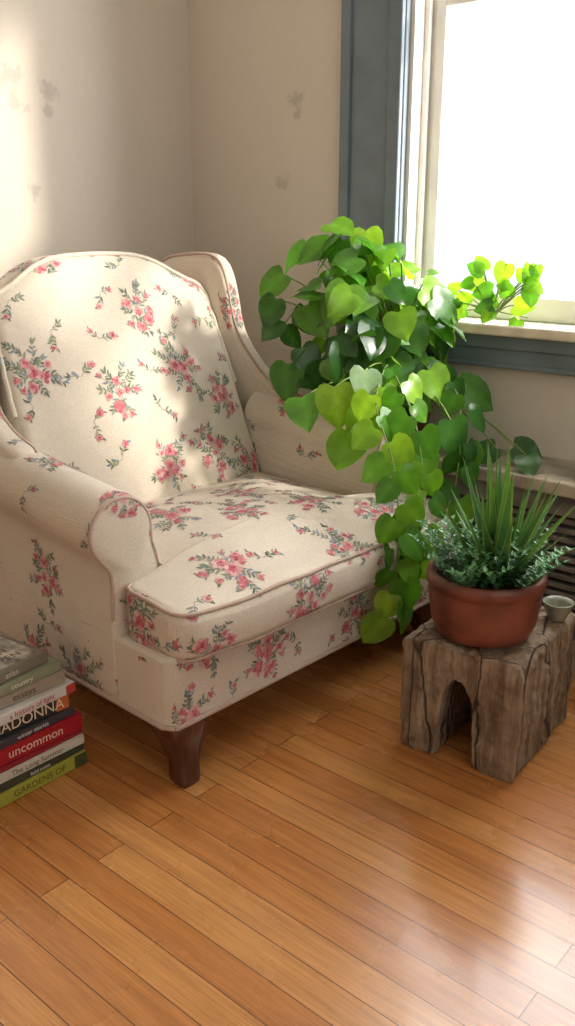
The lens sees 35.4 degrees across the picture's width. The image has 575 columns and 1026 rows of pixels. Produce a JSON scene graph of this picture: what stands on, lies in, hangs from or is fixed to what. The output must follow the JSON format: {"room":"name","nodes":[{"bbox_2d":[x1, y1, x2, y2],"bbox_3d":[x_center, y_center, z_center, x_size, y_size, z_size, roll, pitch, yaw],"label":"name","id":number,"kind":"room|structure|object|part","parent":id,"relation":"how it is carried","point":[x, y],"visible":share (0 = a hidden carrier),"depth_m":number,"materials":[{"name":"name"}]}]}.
{"room":"living room","nodes":[
{"label":"living room","id":0,"kind":"room"},
{"bbox_2d":[0,0,194,277],"bbox_3d":[-1.641,-0.791,1.552,0.150,2.650,4.200,15,23,38],"label":"wall","id":1,"kind":"structure","parent":0,"point":[96,155],"depth_m":2.63,"materials":[{"name":"paint"}]},
{"bbox_2d":[0,619,574,1025],"bbox_3d":[-0.182,0.894,0.778,4.000,0.080,4.200,15,23,38],"label":"floor","id":2,"kind":"structure","parent":0,"point":[320,867],"depth_m":1.51,"materials":[{"name":"brown wood"}]},
{"bbox_2d":[0,634,86,807],"bbox_3d":[-0.556,0.398,1.762,0.193,0.257,0.259,15,23,38],"label":"book stack","id":3,"kind":"object","parent":2,"relation":"on","point":[42,737],"visible":1,"depth_m":1.73,"materials":[{"name":"multicoloured paper"}]},
{"bbox_3d":[-0.578,0.280,1.712,0.115,0.001,0.170,12,21,33],"label":"panel","id":4,"kind":"part","parent":3,"relation":"part of","materials":[{"name":"beige paper"}]},
{"bbox_2d":[0,251,451,788],"bbox_3d":[-0.225,-0.119,2.189,0.984,0.980,1.014,16,24,40],"label":"wingback armchair","id":5,"kind":"object","parent":2,"relation":"on","point":[182,547],"visible":0.9,"depth_m":2.02,"materials":[{"name":"beige fabric"}]},
{"bbox_3d":[-0.475,0.098,1.898,0.476,0.456,0.169,16,24,40],"label":"arm","id":6,"kind":"part","parent":5,"relation":"part of","materials":[{"name":"beige fabric"}]},
{"bbox_2d":[0,255,259,502],"bbox_3d":[-0.419,-0.319,2.314,0.363,0.662,0.699,16,24,40],"label":"cushion","id":7,"kind":"object","parent":5,"relation":"on","point":[117,369],"depth_m":2.24,"materials":[{"name":"beige fabric"}]},
{"bbox_3d":[-0.209,0.151,2.261,0.845,0.150,0.930,16,24,40],"label":"seat","id":8,"kind":"part","parent":5,"relation":"part of","materials":[{"name":"beige fabric"}]},
{"bbox_2d":[127,473,449,659],"bbox_3d":[-0.097,0.050,2.118,0.632,0.164,0.902,16,24,40],"label":"seat cushion","id":9,"kind":"object","parent":5,"relation":"on","point":[234,560],"depth_m":1.88,"materials":[{"name":"beige fabric"}]},
{"bbox_3d":[0.100,-0.091,2.485,0.476,0.456,0.169,16,24,40],"label":"arm","id":10,"kind":"part","parent":5,"relation":"part of","materials":[{"name":"beige fabric"}]},
{"bbox_2d":[400,606,574,783],"bbox_3d":[0.430,0.350,1.920,0.270,0.263,0.324,12,22,34],"label":"stool","id":11,"kind":"object","parent":2,"relation":"on","point":[515,697],"visible":0.8,"depth_m":1.80,"materials":[{"name":"brown wood"}]},
{"bbox_2d":[426,551,547,647],"bbox_3d":[0.398,0.175,1.819,0.238,0.135,0.238,15,23,38],"label":"clay pot","id":12,"kind":"object","parent":11,"relation":"on","point":[480,612],"depth_m":1.73,"materials":[{"name":"ceramic"}]},
{"bbox_2d":[409,444,574,647],"bbox_3d":[0.402,0.053,1.769,0.318,0.398,0.311,6,19,19],"label":"potted succulent","id":13,"kind":"object","parent":11,"relation":"on","point":[485,592],"visible":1,"depth_m":1.73,"materials":[{"name":"green plant"}]},
{"bbox_2d":[542,595,574,621],"bbox_3d":[0.567,0.203,1.890,0.066,0.039,0.066,15,23,38],"label":"bowl","id":14,"kind":"object","parent":11,"relation":"on","point":[558,608],"visible":1,"depth_m":1.88,"materials":[{"name":"ceramic"}]},
{"bbox_2d":[420,443,574,662],"bbox_3d":[1.080,0.222,1.973,2.340,0.465,0.213,15,23,38],"label":"radiator cover","id":15,"kind":"object","parent":2,"relation":"on","point":[561,580],"visible":0.02,"depth_m":2.22,"materials":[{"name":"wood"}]},
{"bbox_2d":[258,216,542,642],"bbox_3d":[0.250,-0.267,2.285,0.646,0.928,0.699,-14,23,-37],"label":"pothos","id":16,"kind":"object","parent":15,"relation":"on","point":[379,377],"visible":1,"depth_m":2.23,"materials":[{"name":"plant"}]},
{"bbox_2d":[187,0,574,461],"bbox_3d":[1.181,-0.856,1.756,3.850,2.650,0.195,15,23,38],"label":"wall","id":17,"kind":"structure","parent":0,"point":[264,75],"depth_m":2.54,"materials":[{"name":"paint"}]},
{"bbox_2d":[414,0,432,288],"bbox_3d":[0.815,-1.158,1.989,1.191,1.480,0.015,15,23,38],"label":"bead","id":18,"kind":"object","parent":17,"relation":"attached to","point":[429,3],"visible":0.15,"depth_m":2.43,"materials":[{"name":"white paint"}]},
{"bbox_3d":[0.760,-0.372,2.196,1.600,0.087,0.033,15,23,38],"label":"apron","id":19,"kind":"part","parent":17,"relation":"part of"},
{"bbox_3d":[0.861,-1.550,1.918,1.189,0.701,0.035,15,23,38],"label":"upper sash","id":20,"kind":"part","parent":17,"relation":"part of","materials":[{"name":"white"}]},
{"bbox_3d":[0.835,-0.851,2.113,1.189,0.819,0.035,15,23,38],"label":"lower sash","id":21,"kind":"part","parent":17,"relation":"part of","materials":[{"name":"white glass"}]},
{"bbox_2d":[454,317,574,342],"bbox_3d":[0.770,-0.430,2.189,1.680,0.028,0.125,15,23,38],"label":"window sill","id":22,"kind":"structure","parent":17,"relation":"attached to","point":[531,330],"depth_m":2.28,"materials":[{"name":"beige paint"}]}
]}

